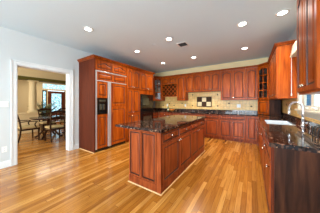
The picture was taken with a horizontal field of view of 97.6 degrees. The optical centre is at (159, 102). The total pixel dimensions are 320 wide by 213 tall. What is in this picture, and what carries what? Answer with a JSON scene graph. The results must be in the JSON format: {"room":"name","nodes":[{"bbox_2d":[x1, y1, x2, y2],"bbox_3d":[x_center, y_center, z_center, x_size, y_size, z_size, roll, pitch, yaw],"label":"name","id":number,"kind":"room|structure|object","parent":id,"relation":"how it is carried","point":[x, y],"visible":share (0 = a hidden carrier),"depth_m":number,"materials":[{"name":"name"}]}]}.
{"room":"kitchen","nodes":[
{"label":"kitchen","id":0,"kind":"room"},
{"bbox_2d":[18,112,40,133],"bbox_3d":[-6.625,0.868,4.796,0.340,0.845,3.940,0,0,33],"label":"wall","id":1,"kind":"structure","parent":0,"point":[23,116],"depth_m":6.00,"materials":[{"name":"beige paint"}]},
{"bbox_2d":[26,80,38,112],"bbox_3d":[-5.674,-0.268,6.242,0.340,1.423,0.340,0,0,33],"label":"column","id":2,"kind":"structure","parent":1,"relation":"on","point":[32,101],"depth_m":6.14,"materials":[{"name":"beige paint"}]},
{"bbox_2d":[18,80,65,120],"bbox_3d":[-7.940,-0.100,8.448,0.150,2.780,8.900,0,0,33],"label":"wall","id":3,"kind":"structure","parent":0,"point":[23,85],"depth_m":8.32,"materials":[{"name":"paint"}]},
{"bbox_2d":[42,90,46,120],"bbox_3d":[-7.488,0.245,9.067,0.045,2.090,0.230,0,0,33],"label":"window","id":4,"kind":"structure","parent":3,"relation":"in","point":[45,95],"depth_m":9.13,"materials":[{"name":"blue glass"}]},
{"bbox_2d":[42,83,65,89],"bbox_3d":[-7.074,-1.080,9.698,0.045,0.360,1.740,0,0,33],"label":"window","id":5,"kind":"structure","parent":3,"relation":"in","point":[42,83],"depth_m":9.54,"materials":[{"name":"white glass"}]},
{"bbox_2d":[48,91,64,120],"bbox_3d":[-7.085,0.255,9.622,0.110,2.050,1.020,0,0,33],"label":"door","id":6,"kind":"structure","parent":3,"relation":"in","point":[50,93],"depth_m":9.66,"materials":[{"name":"brown wood"}]},
{"bbox_2d":[18,67,65,83],"bbox_3d":[-5.316,-1.235,6.724,0.450,0.510,8.600,0,0,33],"label":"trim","id":7,"kind":"structure","parent":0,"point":[23,73],"depth_m":6.35,"materials":[{"name":"beige paint"}]},
{"bbox_2d":[0,26,154,161],"bbox_3d":[-2.834,-0.100,3.298,0.160,2.780,11.600,0,0,33],"label":"wall","id":8,"kind":"structure","parent":0,"point":[15,45],"depth_m":3.07,"materials":[{"name":"paint"}]},
{"bbox_2d":[0,101,8,106],"bbox_3d":[-3.088,0.030,2.748,0.018,0.116,0.165,0,0,33],"label":"light switch","id":9,"kind":"object","parent":8,"relation":"attached to","point":[2,103],"visible":1,"depth_m":2.77,"materials":[{"name":"white plastic"}]},
{"bbox_2d":[0,144,78,168],"bbox_3d":[-4.121,1.225,1.180,0.016,0.130,6.645,0,0,33],"label":"baseboard","id":10,"kind":"structure","parent":8,"relation":"attached to","point":[4,164],"depth_m":2.80,"materials":[{"name":"white paint"}]},
{"bbox_2d":[10,59,72,165],"bbox_3d":[-2.767,0.205,3.374,0.190,2.170,1.190,0,0,33],"label":"trim","id":11,"kind":"structure","parent":8,"relation":"attached to","point":[14,64],"depth_m":2.93,"materials":[{"name":"white paint"}]},
{"bbox_2d":[140,69,154,94],"bbox_3d":[-0.769,0.044,5.552,0.807,2.491,0.852,0,0,33],"label":"wall cabinet","id":12,"kind":"object","parent":8,"relation":"attached to","point":[146,77],"visible":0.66,"depth_m":5.30,"materials":[{"name":"brown wood"}]},
{"bbox_2d":[140,108,152,119],"bbox_3d":[-0.692,0.568,5.471,0.615,0.715,0.754,0,0,33],"label":"wall oven","id":13,"kind":"object","parent":12,"relation":"in","point":[145,113],"visible":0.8,"depth_m":5.27,"materials":[{"name":"black metal"}]},
{"bbox_2d":[140,94,152,107],"bbox_3d":[-0.669,-0.052,5.456,0.468,0.505,0.754,0,0,33],"label":"microwave","id":14,"kind":"object","parent":12,"relation":"in","point":[146,101],"visible":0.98,"depth_m":5.27,"materials":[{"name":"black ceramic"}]},
{"bbox_2d":[0,121,267,212],"bbox_3d":[-3.770,1.350,3.913,12.600,0.120,12.000,0,0,33],"label":"floor","id":15,"kind":"structure","parent":0,"point":[47,177],"depth_m":2.23,"materials":[{"name":"brown wood"}]},
{"bbox_2d":[18,116,39,143],"bbox_3d":[-4.542,0.769,4.697,0.622,1.052,0.634,0,0,29],"label":"armchair","id":16,"kind":"object","parent":15,"relation":"on","point":[24,127],"visible":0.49,"depth_m":4.64,"materials":[{"name":"beige fabric"}]},
{"bbox_2d":[27,102,60,127],"bbox_3d":[-5.873,0.605,7.094,1.160,1.369,1.326,0,0,33],"label":"potted palm","id":17,"kind":"object","parent":15,"relation":"on","point":[44,104],"visible":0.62,"depth_m":7.08,"materials":[{"name":"green plant"}]},
{"bbox_2d":[38,108,55,134],"bbox_3d":[-4.745,0.769,5.870,0.594,1.052,0.461,0,0,33],"label":"dining chair","id":18,"kind":"object","parent":15,"relation":"on","point":[46,109],"visible":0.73,"depth_m":5.85,"materials":[{"name":"brown wood"}]},
{"bbox_2d":[29,115,65,139],"bbox_3d":[-3.943,0.915,5.654,1.080,0.750,1.920,0,0,33],"label":"dining table","id":19,"kind":"object","parent":15,"relation":"on","point":[47,118],"visible":0.3,"depth_m":5.20,"materials":[{"name":"brown wood"}]},
{"bbox_2d":[44,110,65,142],"bbox_3d":[-3.552,0.769,4.775,0.594,1.052,0.461,0,0,33],"label":"dining chair","id":20,"kind":"object","parent":15,"relation":"on","point":[50,127],"visible":0.98,"depth_m":4.67,"materials":[{"name":"brown wood"}]},
{"bbox_2d":[58,108,65,124],"bbox_3d":[-4.333,0.769,6.497,0.594,1.052,0.461,0,0,33],"label":"dining chair","id":21,"kind":"object","parent":15,"relation":"on","point":[60,108],"visible":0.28,"depth_m":6.41,"materials":[{"name":"brown wood"}]},
{"bbox_2d":[77,54,127,153],"bbox_3d":[-1.671,0.044,4.178,0.807,2.491,1.152,0,0,33],"label":"tall cabinet","id":22,"kind":"object","parent":15,"relation":"on","point":[88,65],"visible":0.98,"depth_m":3.75,"materials":[{"name":"brown wood"}]},
{"bbox_2d":[95,70,125,152],"bbox_3d":[-1.635,0.228,4.195,0.730,2.125,1.045,0,0,33],"label":"refrigerator","id":23,"kind":"object","parent":15,"relation":"on","point":[110,88],"visible":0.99,"depth_m":3.88,"materials":[{"name":"brown wood"}]},
{"bbox_2d":[126,65,140,141],"bbox_3d":[-1.178,0.044,4.929,0.807,2.491,0.635,0,0,33],"label":"pantry cabinet","id":24,"kind":"object","parent":15,"relation":"on","point":[132,73],"visible":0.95,"depth_m":4.68,"materials":[{"name":"brown wood"}]},
{"bbox_2d":[153,112,157,117],"bbox_3d":[-0.463,0.854,6.156,0.635,0.873,0.578,0,0,33],"label":"base cabinet","id":25,"kind":"object","parent":15,"relation":"on","point":[155,114],"visible":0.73,"depth_m":6.05,"materials":[{"name":"brown wood"}]},
{"bbox_2d":[159,112,170,116],"bbox_3d":[0.363,0.854,6.305,0.632,0.873,0.638,0,0,33],"label":"base cabinet","id":26,"kind":"object","parent":15,"relation":"on","point":[161,114],"visible":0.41,"depth_m":6.07,"materials":[{"name":"brown wood"}]},
{"bbox_2d":[128,119,204,195],"bbox_3d":[0.346,0.854,3.019,0.666,0.873,2.175,0,0,33],"label":"kitchen island","id":27,"kind":"object","parent":15,"relation":"on","point":[156,160],"visible":0.91,"depth_m":2.19,"materials":[{"name":"brown wood"}]},
{"bbox_2d":[115,115,205,132],"bbox_3d":[0.240,0.395,3.097,0.940,0.040,2.260,0,0,33],"label":"island countertop","id":28,"kind":"structure","parent":27,"relation":"on","point":[161,124],"depth_m":2.51,"materials":[{"name":"stone"}]},
{"bbox_2d":[171,113,186,114],"bbox_3d":[0.917,0.854,5.941,0.686,0.873,0.638,0,0,33],"label":"base cabinet","id":29,"kind":"object","parent":15,"relation":"on","point":[171,113],"visible":0.18,"depth_m":5.69,"materials":[{"name":"brown wood"}]},
{"bbox_2d":[187,113,204,136],"bbox_3d":[1.498,0.854,5.559,0.696,0.873,0.638,0,0,33],"label":"base cabinet","id":30,"kind":"object","parent":15,"relation":"on","point":[188,114],"visible":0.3,"depth_m":5.23,"materials":[{"name":"brown wood"}]},
{"bbox_2d":[205,114,219,138],"bbox_3d":[2.000,0.854,5.230,0.496,0.873,0.638,0,0,33],"label":"base cabinet","id":31,"kind":"object","parent":15,"relation":"on","point":[211,120],"visible":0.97,"depth_m":4.99,"materials":[{"name":"brown wood"}]},
{"bbox_2d":[219,115,245,142],"bbox_3d":[2.538,0.854,4.877,0.783,0.873,0.638,0,0,33],"label":"base cabinet","id":32,"kind":"object","parent":15,"relation":"on","point":[231,127],"visible":1,"depth_m":4.62,"materials":[{"name":"brown wood"}]},
{"bbox_2d":[246,116,257,143],"bbox_3d":[3.012,0.854,4.583,0.324,0.873,0.608,0,0,33],"label":"base cabinet","id":33,"kind":"object","parent":15,"relation":"on","point":[251,121],"visible":0.93,"depth_m":4.33,"materials":[{"name":"brown wood"}]},
{"bbox_2d":[153,108,319,153],"bbox_3d":[0.643,0.345,4.042,4.831,0.140,4.133,0,0,33],"label":"countertop","id":34,"kind":"structure","parent":33,"relation":"on","point":[297,137],"depth_m":1.95,"materials":[{"name":"stone"}]},
{"bbox_2d":[258,100,281,115],"bbox_3d":[3.366,0.146,4.344,0.546,0.453,0.572,0,0,33],"label":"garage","id":35,"kind":"object","parent":34,"relation":"on","point":[265,107],"visible":0.98,"depth_m":4.10,"materials":[{"name":"brown wood"}]},
{"bbox_2d":[257,62,269,99],"bbox_3d":[3.361,-0.641,4.343,0.595,1.119,0.621,0,0,33],"label":"upper cabinet","id":36,"kind":"object","parent":35,"relation":"on","point":[263,69],"visible":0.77,"depth_m":4.42,"materials":[{"name":"brown wood"}]},
{"bbox_2d":[265,120,293,125],"bbox_3d":[2.281,0.490,2.716,0.376,0.200,0.811,0,0,33],"label":"sink","id":37,"kind":"object","parent":34,"relation":"in","point":[267,121],"visible":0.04,"depth_m":2.79,"materials":[{"name":"ceramic"}]},
{"bbox_2d":[288,101,305,126],"bbox_3d":[2.252,0.175,2.290,0.092,0.398,0.344,0,0,10],"label":"faucet","id":38,"kind":"object","parent":34,"relation":"on","point":[291,103],"visible":0.99,"depth_m":2.21,"materials":[{"name":"silver metal"}]},
{"bbox_2d":[311,125,319,137],"bbox_3d":[1.746,0.313,1.509,0.112,0.120,0.200,0,0,33],"label":"wire rack","id":39,"kind":"object","parent":34,"relation":"on","point":[317,136],"visible":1,"depth_m":1.53,"materials":[{"name":"grey metal"}]},
{"bbox_2d":[259,122,261,165],"bbox_3d":[2.324,0.854,2.764,0.618,0.873,0.978,0,0,33],"label":"base cabinet","id":40,"kind":"object","parent":15,"relation":"on","point":[260,128],"visible":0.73,"depth_m":2.87,"materials":[{"name":"brown wood"}]},
{"bbox_2d":[261,130,264,186],"bbox_3d":[1.861,0.854,2.060,0.618,0.873,0.698,0,0,33],"label":"base cabinet","id":41,"kind":"object","parent":15,"relation":"on","point":[262,133],"visible":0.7,"depth_m":2.10,"materials":[{"name":"brown wood"}]},
{"bbox_2d":[264,137,319,212],"bbox_3d":[1.478,0.854,1.477,0.618,0.873,0.691,0,0,33],"label":"base cabinet","id":42,"kind":"object","parent":15,"relation":"on","point":[292,177],"visible":0.73,"depth_m":1.26,"materials":[{"name":"brown wood"}]},
{"bbox_2d":[0,0,296,72],"bbox_3d":[-3.770,-1.565,3.913,12.600,0.150,12.000,0,0,33],"label":"ceiling","id":43,"kind":"structure","parent":0,"point":[211,31],"depth_m":2.74,"materials":[{"name":"paint"}]},
{"bbox_2d":[83,27,92,31],"bbox_3d":[-1.453,-1.484,2.833,0.188,0.009,0.188,0,0,33],"label":"recessed light","id":44,"kind":"object","parent":43,"relation":"in","point":[89,29],"visible":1,"depth_m":2.84,"materials":[{"name":"white paint"}]},
{"bbox_2d":[176,41,188,47],"bbox_3d":[0.586,-1.486,3.587,0.260,0.007,0.260,0,0,33],"label":"ceiling vent","id":45,"kind":"object","parent":43,"relation":"in","point":[182,44],"visible":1,"depth_m":3.58,"materials":[{"name":"black metal"}]},
{"bbox_2d":[237,21,247,26],"bbox_3d":[1.561,-1.484,2.648,0.188,0.009,0.188,0,0,33],"label":"recessed light","id":46,"kind":"object","parent":43,"relation":"in","point":[243,23],"visible":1,"depth_m":2.63,"materials":[{"name":"white"}]},
{"bbox_2d":[275,9,289,15],"bbox_3d":[2.026,-1.484,2.318,0.188,0.009,0.188,0,0,33],"label":"recessed light","id":47,"kind":"object","parent":43,"relation":"in","point":[285,11],"visible":1,"depth_m":2.31,"materials":[{"name":"white"}]},
{"bbox_2d":[155,57,268,117],"bbox_3d":[1.820,-0.100,5.834,4.835,2.780,0.150,0,0,33],"label":"wall","id":48,"kind":"structure","parent":0,"point":[261,60],"depth_m":5.46,"materials":[{"name":"beige paint"}]},
{"bbox_2d":[153,76,164,100],"bbox_3d":[-0.150,-0.641,6.647,0.621,1.119,0.627,0,0,33],"label":"upper cabinet","id":49,"kind":"object","parent":48,"relation":"attached to","point":[157,80],"visible":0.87,"depth_m":6.47,"materials":[{"name":"brown wood"}]},
{"bbox_2d":[162,75,176,96],"bbox_3d":[0.484,-0.736,6.392,0.785,0.931,0.380,0,0,33],"label":"wine cabinet","id":50,"kind":"object","parent":48,"relation":"attached to","point":[169,83],"visible":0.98,"depth_m":6.36,"materials":[{"name":"brown wood"}]},
{"bbox_2d":[177,74,187,100],"bbox_3d":[0.977,-0.641,6.068,0.388,1.119,0.380,0,0,33],"label":"upper cabinet","id":51,"kind":"object","parent":48,"relation":"attached to","point":[182,95],"visible":0.99,"depth_m":5.92,"materials":[{"name":"brown wood"}]},
{"bbox_2d":[185,72,201,92],"bbox_3d":[1.433,-0.813,5.769,0.700,0.776,0.380,0,0,33],"label":"upper cabinet","id":52,"kind":"object","parent":48,"relation":"attached to","point":[193,80],"visible":0.99,"depth_m":5.64,"materials":[{"name":"brown wood"}]},
{"bbox_2d":[202,69,220,91],"bbox_3d":[2.005,-0.813,5.393,0.664,0.776,0.380,0,0,33],"label":"upper cabinet","id":53,"kind":"object","parent":48,"relation":"attached to","point":[211,80],"visible":0.99,"depth_m":5.25,"materials":[{"name":"brown wood"}]},
{"bbox_2d":[220,66,245,99],"bbox_3d":[2.605,-0.644,4.999,0.768,1.113,0.380,0,0,33],"label":"upper cabinet","id":54,"kind":"object","parent":48,"relation":"attached to","point":[233,80],"visible":1,"depth_m":4.85,"materials":[{"name":"brown wood"}]},
{"bbox_2d":[155,92,319,123],"bbox_3d":[0.662,-0.074,4.063,4.824,0.696,4.078,0,0,33],"label":"backsplash","id":55,"kind":"structure","parent":48,"relation":"attached to","point":[201,100],"depth_m":5.52,"materials":[{"name":"tile"}]},
{"bbox_2d":[245,65,257,99],"bbox_3d":[3.071,-0.644,4.693,0.342,1.113,0.380,0,0,33],"label":"upper cabinet","id":56,"kind":"object","parent":48,"relation":"attached to","point":[251,71],"visible":1,"depth_m":4.55,"materials":[{"name":"brown wood"}]},
{"bbox_2d":[284,27,319,119],"bbox_3d":[1.022,-0.100,0.136,0.090,2.780,10.550,0,0,33],"label":"wall","id":57,"kind":"structure","parent":0,"point":[294,35],"depth_m":2.77,"materials":[{"name":"paint"}]},
{"bbox_2d":[267,56,283,99],"bbox_3d":[3.114,-0.643,3.728,0.355,1.116,0.745,0,0,33],"label":"upper cabinet","id":58,"kind":"object","parent":57,"relation":"attached to","point":[269,61],"visible":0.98,"depth_m":3.71,"materials":[{"name":"brown wood"}]},
{"bbox_2d":[270,39,296,98],"bbox_3d":[2.687,-0.643,3.077,0.355,1.116,0.807,0,0,33],"label":"upper cabinet","id":59,"kind":"object","parent":57,"relation":"attached to","point":[280,53],"visible":0.99,"depth_m":2.80,"materials":[{"name":"brown wood"}]},
{"bbox_2d":[290,40,296,95],"bbox_3d":[2.151,-0.623,2.065,0.101,0.995,1.475,0,0,33],"label":"window shade","id":60,"kind":"object","parent":57,"relation":"attached to","point":[294,47],"visible":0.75,"depth_m":2.60,"materials":[{"name":"white fabric"}]},
{"bbox_2d":[295,93,319,118],"bbox_3d":[2.212,-0.372,2.010,0.120,1.165,1.560,0,0,33],"label":"window","id":61,"kind":"structure","parent":57,"relation":"in","point":[313,111],"depth_m":2.15,"materials":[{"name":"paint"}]},
{"bbox_2d":[297,0,319,94],"bbox_3d":[1.469,-0.643,1.224,0.355,1.116,0.704,0,0,33],"label":"upper cabinet","id":62,"kind":"object","parent":57,"relation":"attached to","point":[308,11],"visible":1,"depth_m":1.21,"materials":[{"name":"brown wood"}]},
{"label":"outside","id":63,"kind":"structure","parent":0,"visible":0},
{"bbox_2d":[307,95,310,105],"bbox_3d":[5.079,0.140,4.787,0.030,2.300,1.020,0,0,33],"label":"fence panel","id":64,"kind":"object","parent":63,"point":[308,96],"visible":0.02,"depth_m":4.70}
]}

